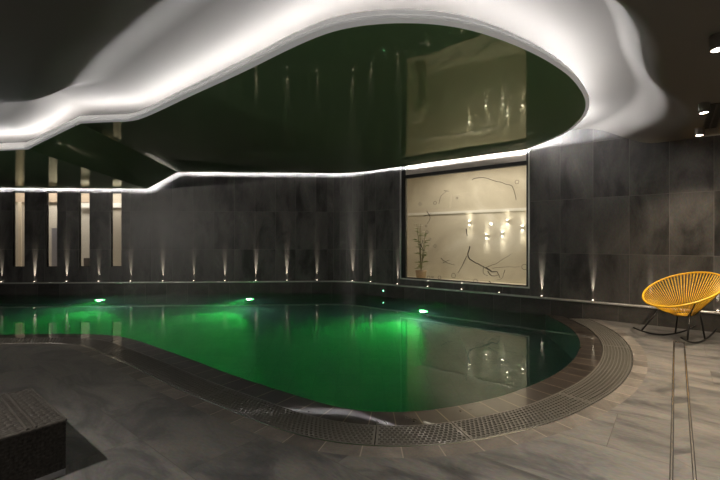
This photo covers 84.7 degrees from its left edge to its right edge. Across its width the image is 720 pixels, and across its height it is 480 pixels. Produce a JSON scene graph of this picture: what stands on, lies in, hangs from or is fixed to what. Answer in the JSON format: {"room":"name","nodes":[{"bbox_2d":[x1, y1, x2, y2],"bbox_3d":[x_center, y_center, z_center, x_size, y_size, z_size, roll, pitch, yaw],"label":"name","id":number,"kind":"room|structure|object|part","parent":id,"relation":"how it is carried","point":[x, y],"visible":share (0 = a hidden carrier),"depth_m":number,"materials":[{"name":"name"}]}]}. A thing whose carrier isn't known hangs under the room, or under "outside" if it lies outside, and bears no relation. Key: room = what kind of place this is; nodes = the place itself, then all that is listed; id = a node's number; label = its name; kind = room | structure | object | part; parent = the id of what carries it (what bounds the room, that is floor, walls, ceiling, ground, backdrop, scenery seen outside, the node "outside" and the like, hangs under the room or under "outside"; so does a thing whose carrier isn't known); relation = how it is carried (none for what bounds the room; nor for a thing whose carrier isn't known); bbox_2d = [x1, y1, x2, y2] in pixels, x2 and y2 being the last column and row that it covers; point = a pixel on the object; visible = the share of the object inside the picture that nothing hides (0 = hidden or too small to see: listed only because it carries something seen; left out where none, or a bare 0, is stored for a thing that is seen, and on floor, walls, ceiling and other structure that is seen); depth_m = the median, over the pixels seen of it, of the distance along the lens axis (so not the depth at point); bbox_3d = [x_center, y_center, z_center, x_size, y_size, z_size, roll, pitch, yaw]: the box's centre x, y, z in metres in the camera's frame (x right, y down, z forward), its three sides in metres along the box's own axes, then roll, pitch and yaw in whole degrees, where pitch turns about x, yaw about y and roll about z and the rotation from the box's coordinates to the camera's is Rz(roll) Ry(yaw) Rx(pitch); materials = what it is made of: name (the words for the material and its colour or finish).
{"room":"indoor swimming pool","nodes":[
{"label":"indoor swimming pool","id":0,"kind":"room"},
{"bbox_2d":[16,202,88,265],"bbox_3d":[-7.186,-0.275,10.057,4.119,2.350,0.939,0,0,-3],"label":"wall","id":1,"kind":"structure","parent":0,"point":[52,205],"depth_m":10.48,"materials":[{"name":"beige"}]},
{"bbox_2d":[18,202,21,265],"bbox_3d":[-8.896,0.026,10.335,0.075,2.040,0.030,0,0,-3],"label":"trim","id":2,"kind":"structure","parent":1,"relation":"attached to","point":[19,203],"depth_m":10.32,"materials":[{"name":"beige"}]},
{"bbox_2d":[16,193,88,201],"bbox_3d":[-7.988,-1.206,10.424,2.487,0.420,0.031,0,0,-3],"label":"trim","id":3,"kind":"structure","parent":1,"relation":"attached to","point":[19,196],"depth_m":10.40,"materials":[{"name":"beige"}]},
{"bbox_2d":[52,228,56,265],"bbox_3d":[-7.893,0.429,10.289,0.250,1.484,0.030,0,0,-3],"label":"hanging cloth","id":4,"kind":"object","parent":1,"relation":"hanging from","point":[54,230],"visible":0.29,"depth_m":10.27,"materials":[{"name":"grey"}]},
{"bbox_2d":[81,203,88,207],"bbox_3d":[-7.154,-0.916,10.429,0.663,0.119,0.031,0,0,-3],"label":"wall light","id":5,"kind":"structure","parent":1,"relation":"attached to","point":[83,205],"depth_m":10.41,"materials":[{"name":"white"}]},
{"bbox_2d":[84,258,88,265],"bbox_3d":[-7.127,0.823,10.330,0.177,0.706,0.030,0,0,-3],"label":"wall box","id":6,"kind":"object","parent":1,"relation":"attached to","point":[86,260],"visible":0.21,"depth_m":10.31,"materials":[{"name":"grey"}]},
{"bbox_2d":[113,203,120,207],"bbox_3d":[-6.439,-0.919,10.468,0.668,0.119,0.030,0,0,-3],"label":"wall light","id":7,"kind":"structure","parent":1,"relation":"attached to","point":[115,205],"depth_m":10.45,"materials":[{"name":"white"}]},
{"bbox_2d":[113,194,120,265],"bbox_3d":[-6.443,-0.120,10.518,0.723,2.631,0.031,0,0,-3],"label":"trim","id":8,"kind":"structure","parent":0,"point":[116,197],"depth_m":10.50,"materials":[{"name":"beige"}]},
{"bbox_2d":[0,172,326,281],"bbox_3d":[-5.703,0.250,9.636,9.780,5.300,0.063,0,0,-3],"label":"wall","id":9,"kind":"structure","parent":0,"point":[186,226],"depth_m":9.69,"materials":[{"name":"tile"}]},
{"bbox_2d":[12,190,24,267],"bbox_3d":[-8.185,-0.268,9.498,0.286,1.855,0.064,0,0,-3],"label":"window","id":10,"kind":"structure","parent":9,"relation":"in","point":[15,192],"depth_m":9.49,"materials":[{"name":"black"}]},
{"bbox_2d":[46,190,57,266],"bbox_3d":[-7.424,-0.268,9.539,0.265,1.855,0.064,0,0,-3],"label":"window","id":11,"kind":"structure","parent":9,"relation":"in","point":[47,192],"depth_m":9.53,"materials":[{"name":"black"}]},
{"bbox_2d":[80,191,89,266],"bbox_3d":[-6.669,-0.268,9.580,0.263,1.855,0.064,0,0,-3],"label":"window","id":12,"kind":"structure","parent":9,"relation":"in","point":[80,191],"depth_m":9.57,"materials":[{"name":"black"}]},
{"bbox_2d":[112,191,121,266],"bbox_3d":[-5.923,-0.268,9.620,0.260,1.855,0.064,0,0,-3],"label":"window","id":13,"kind":"structure","parent":9,"relation":"in","point":[113,192],"depth_m":9.62,"materials":[{"name":"black"}]},
{"bbox_2d":[327,171,367,281],"bbox_3d":[-0.280,0.250,9.809,1.063,5.300,0.219,0,0,18],"label":"wall","id":14,"kind":"structure","parent":0,"point":[347,193],"depth_m":9.81,"materials":[{"name":"tile"}]},
{"bbox_2d":[0,0,719,142],"bbox_3d":[0.050,-1.758,2.750,21.100,1.085,15.700,0,0,0],"label":"ceiling","id":15,"kind":"structure","parent":0,"point":[645,68],"depth_m":3.63,"materials":[{"name":"grey paint"}]},
{"bbox_2d":[0,9,589,188],"bbox_3d":[-3.290,-1.470,6.286,12.834,0.505,6.778,0,0,0],"label":"ceiling panel","id":16,"kind":"object","parent":15,"relation":"attached to","point":[365,91],"visible":1,"depth_m":5.09,"materials":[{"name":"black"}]},
{"bbox_3d":[-3.197,-1.433,9.093,12.820,0.429,1.992,0,0,9],"label":"edge trim","id":17,"kind":"part","parent":16,"relation":"part of","materials":[{"name":"white"}]},
{"bbox_2d":[695,126,704,135],"bbox_3d":[4.483,-1.431,5.216,0.100,0.108,0.100,0,0,0],"label":"light","id":18,"kind":"object","parent":15,"relation":"attached to","point":[699,131],"visible":1,"depth_m":5.18,"materials":[{"name":"grey"}]},
{"bbox_2d":[698,102,709,113],"bbox_3d":[3.738,-1.431,4.292,0.100,0.108,0.100,0,0,0],"label":"light","id":19,"kind":"object","parent":15,"relation":"attached to","point":[704,107],"visible":1,"depth_m":4.26,"materials":[{"name":"grey"}]},
{"bbox_2d":[703,103,719,128],"bbox_3d":[4.250,-1.478,4.750,0.156,0.011,1.216,0,0,39],"label":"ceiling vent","id":20,"kind":"object","parent":15,"relation":"in","point":[712,119],"visible":0.82,"depth_m":4.78,"materials":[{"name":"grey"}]},
{"bbox_2d":[709,33,719,52],"bbox_3d":[2.600,-1.431,2.869,0.100,0.108,0.100,0,0,0],"label":"light","id":21,"kind":"object","parent":15,"relation":"attached to","point":[714,40],"visible":1,"depth_m":2.85,"materials":[{"name":"grey"}]},
{"bbox_2d":[0,319,719,479],"bbox_3d":[0.150,1.300,0.767,20.500,0.001,11.535,0,0,0],"label":"floor","id":22,"kind":"structure","parent":0,"point":[119,427],"depth_m":2.57,"materials":[{"name":"tile"}]},
{"bbox_2d":[0,388,66,479],"bbox_3d":[-2.143,1.141,2.135,0.744,0.317,0.744,0,0,39],"label":"bench","id":23,"kind":"object","parent":22,"relation":"on","point":[32,430],"visible":1,"depth_m":2.13,"materials":[{"name":"black wicker"}]},
{"bbox_2d":[633,271,719,342],"bbox_3d":[4.238,0.864,5.204,0.960,0.872,0.855,0,0,-20],"label":"rocking chair","id":24,"kind":"object","parent":22,"relation":"on","point":[693,311],"visible":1,"depth_m":5.32,"materials":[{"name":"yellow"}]},
{"bbox_3d":[3.938,1.072,5.344,0.283,0.325,0.021,0,0,-2],"label":"leg","id":25,"kind":"part","parent":24,"relation":"part of","materials":[{"name":"black metal"}]},
{"bbox_3d":[4.319,1.096,5.383,0.021,0.362,0.057,0,0,-38],"label":"leg","id":26,"kind":"part","parent":24,"relation":"part of","materials":[{"name":"black metal"}]},
{"bbox_3d":[4.252,0.719,5.216,0.906,0.561,0.841,0,0,0],"label":"cord seat","id":27,"kind":"part","parent":24,"relation":"part of","materials":[{"name":"orange"}]},
{"bbox_3d":[4.099,1.079,4.924,0.232,0.335,0.021,0,0,-42],"label":"leg","id":28,"kind":"part","parent":24,"relation":"part of","materials":[{"name":"black metal"}]},
{"bbox_3d":[4.415,1.096,5.094,0.020,0.363,0.080,0,0,-18],"label":"leg","id":29,"kind":"part","parent":24,"relation":"part of","materials":[{"name":"black metal"}]},
{"bbox_2d":[669,341,696,479],"bbox_3d":[2.644,1.297,3.257,0.120,0.006,4.616,0,0,39],"label":"floor drain","id":30,"kind":"object","parent":22,"relation":"on","point":[681,456],"visible":1,"depth_m":2.78,"materials":[{"name":"silver metal"}]},
{"bbox_3d":[2.605,1.298,3.288,0.018,0.003,4.616,0,0,39],"label":"rail","id":31,"kind":"part","parent":30,"relation":"part of","materials":[{"name":"silver metal"}]},
{"bbox_3d":[2.683,1.298,3.226,0.018,0.003,4.616,0,0,39],"label":"rail","id":32,"kind":"part","parent":30,"relation":"part of","materials":[{"name":"silver metal"}]},
{"bbox_2d":[407,166,525,283],"bbox_3d":[2.729,-0.400,9.421,4.028,2.740,0.001,0,0,39],"label":"wall","id":33,"kind":"structure","parent":0,"point":[448,239],"depth_m":9.50,"materials":[{"name":"beige paint"}]},
{"bbox_2d":[407,208,525,215],"bbox_3d":[2.719,-0.680,9.409,4.008,0.060,0.030,0,0,39],"label":"trim","id":34,"kind":"structure","parent":33,"relation":"attached to","point":[507,209],"depth_m":9.45,"materials":[{"name":"white"}]},
{"bbox_2d":[407,276,525,284],"bbox_3d":[2.296,0.970,8.884,4.028,0.001,1.379,0,0,39],"label":"floor","id":35,"kind":"structure","parent":0,"point":[407,276],"depth_m":9.23,"materials":[{"name":"beige paint"}]},
{"bbox_2d":[413,222,429,277],"bbox_3d":[1.456,0.271,9.478,0.478,1.398,0.481,0,0,0],"label":"flowering plant","id":36,"kind":"object","parent":35,"relation":"on","point":[421,273],"visible":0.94,"depth_m":9.43,"materials":[{"name":"green plant"}]},
{"bbox_3d":[1.464,0.850,9.477,0.280,0.240,0.280,0,0,0],"label":"pot","id":37,"kind":"part","parent":36,"relation":"part of","materials":[{"name":"beige"}]},
{"bbox_3d":[1.466,0.183,9.490,0.220,1.196,0.293,0,0,11],"label":"stem","id":38,"kind":"part","parent":36,"relation":"part of","materials":[{"name":"brown"}]},
{"bbox_2d":[368,129,719,310],"bbox_3d":[5.029,0.250,5.721,12.340,5.300,0.122,0,0,39],"label":"wall","id":39,"kind":"structure","parent":0,"point":[612,216],"depth_m":6.43,"materials":[{"name":"stone"}]},
{"bbox_2d":[0,315,601,428],"bbox_3d":[-2.963,1.335,4.405,13.678,0.049,4.168,0,0,-8],"label":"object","id":40,"kind":"structure","parent":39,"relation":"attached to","point":[589,354],"depth_m":3.42,"materials":[{"name":"brown tile"}]},
{"bbox_2d":[0,318,647,457],"bbox_3d":[-2.666,1.320,4.037,14.168,0.040,4.377,0,0,-10],"label":"trim","id":41,"kind":"structure","parent":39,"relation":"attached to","point":[638,372],"depth_m":2.81,"materials":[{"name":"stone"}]},
{"bbox_2d":[0,281,719,314],"bbox_3d":[0.481,1.026,7.365,21.142,0.032,3.914,0,0,21],"label":"trim","id":42,"kind":"structure","parent":39,"relation":"attached to","point":[514,295],"depth_m":8.92,"materials":[{"name":"white stone"}]},
{"bbox_2d":[0,280,719,332],"bbox_3d":[0.490,1.906,7.396,21.177,1.788,3.949,0,0,21],"label":"ledge","id":43,"kind":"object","parent":39,"relation":"attached to","point":[568,309],"depth_m":8.76,"materials":[{"name":"stone"}]},
{"bbox_2d":[400,149,529,288],"bbox_3d":[2.033,-0.432,8.118,2.802,2.635,0.122,0,0,39],"label":"window","id":44,"kind":"structure","parent":39,"relation":"in","point":[522,157],"depth_m":8.02,"materials":[{"name":"black"}]},
{"bbox_3d":[2.064,-1.422,8.114,2.613,0.075,0.090,0,0,39],"label":"rail","id":45,"kind":"part","parent":44,"relation":"part of","materials":[{"name":"black"}]},
{"bbox_3d":[2.057,-1.605,8.104,2.613,0.290,0.015,0,0,39],"label":"transom panel","id":46,"kind":"part","parent":44,"relation":"part of","materials":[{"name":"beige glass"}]},
{"bbox_3d":[-3.399,2.081,6.411,13.365,1.538,6.801,0,0,0],"label":"basin","id":47,"kind":"object","parent":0,"visible":0},
{"bbox_2d":[0,293,579,411],"bbox_3d":[-3.395,2.131,6.411,13.426,1.638,6.872,0,0,0],"label":"pool water","id":48,"kind":"object","parent":47,"relation":"in","point":[362,352],"visible":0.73,"depth_m":5.32,"materials":[{"name":"green liquid"}]},
{"bbox_3d":[-3.100,1.385,4.947,13.800,0.110,4.914,0,0,0],"label":"trim","id":49,"kind":"structure","parent":47,"relation":"attached to","visible":0},
{"bbox_2d":[0,337,91,343],"bbox_3d":[-4.529,1.310,5.106,1.993,0.020,0.339,0,0,0],"label":"drain grate","id":50,"kind":"object","parent":49,"relation":"on","point":[71,340],"visible":0.89,"depth_m":5.12,"materials":[{"name":"grey plastic"}]},
{"bbox_2d":[73,339,128,352],"bbox_3d":[-3.207,1.310,4.879,0.886,0.020,0.311,0,0,32],"label":"drain grate","id":51,"kind":"object","parent":49,"relation":"on","point":[103,346],"visible":0.95,"depth_m":4.87,"materials":[{"name":"grey plastic"}]},
{"bbox_2d":[104,348,171,371],"bbox_3d":[-2.437,1.310,4.314,1.040,0.020,0.278,0,0,38],"label":"drain grate","id":52,"kind":"object","parent":49,"relation":"on","point":[143,362],"visible":0.93,"depth_m":4.28,"materials":[{"name":"grey plastic"}]},
{"bbox_2d":[145,365,229,397],"bbox_3d":[-1.626,1.310,3.666,1.032,0.020,0.285,0,0,38],"label":"drain grate","id":53,"kind":"object","parent":49,"relation":"on","point":[181,379],"visible":0.96,"depth_m":3.63,"materials":[{"name":"grey plastic"}]},
{"bbox_2d":[202,388,273,415],"bbox_3d":[-0.993,1.310,3.191,0.553,0.020,0.275,0,0,35],"label":"drain grate","id":54,"kind":"object","parent":49,"relation":"on","point":[231,399],"visible":0.94,"depth_m":3.18,"materials":[{"name":"grey plastic"}]},
{"bbox_2d":[247,404,375,444],"bbox_3d":[-0.336,1.310,2.796,1.017,0.020,0.338,0,0,25],"label":"drain grate","id":55,"kind":"object","parent":49,"relation":"on","point":[275,415],"visible":0.95,"depth_m":2.77,"materials":[{"name":"grey"}]},
{"bbox_2d":[375,422,469,445],"bbox_3d":[0.395,1.310,2.652,0.628,0.020,0.300,0,0,-6],"label":"drain grate","id":56,"kind":"object","parent":49,"relation":"on","point":[445,432],"visible":0.91,"depth_m":2.64,"materials":[{"name":"grey"}]},
{"bbox_2d":[451,393,591,439],"bbox_3d":[1.239,1.310,2.948,1.264,0.020,0.332,0,0,-27],"label":"drain grate","id":57,"kind":"object","parent":49,"relation":"on","point":[556,406],"visible":0.97,"depth_m":2.89,"materials":[{"name":"grey"}]},
{"bbox_2d":[558,345,631,402],"bbox_3d":[2.492,1.310,4.007,0.385,0.020,2.134,0,0,41],"label":"drain grate","id":58,"kind":"object","parent":49,"relation":"on","point":[614,365],"visible":1,"depth_m":3.75,"materials":[{"name":"grey plastic"}]},
{"bbox_2d":[569,318,628,347],"bbox_3d":[3.417,1.310,5.668,0.372,0.020,1.816,0,0,16],"label":"drain grate","id":59,"kind":"object","parent":49,"relation":"on","point":[605,335],"visible":0.97,"depth_m":5.49,"materials":[{"name":"grey plastic"}]}
]}

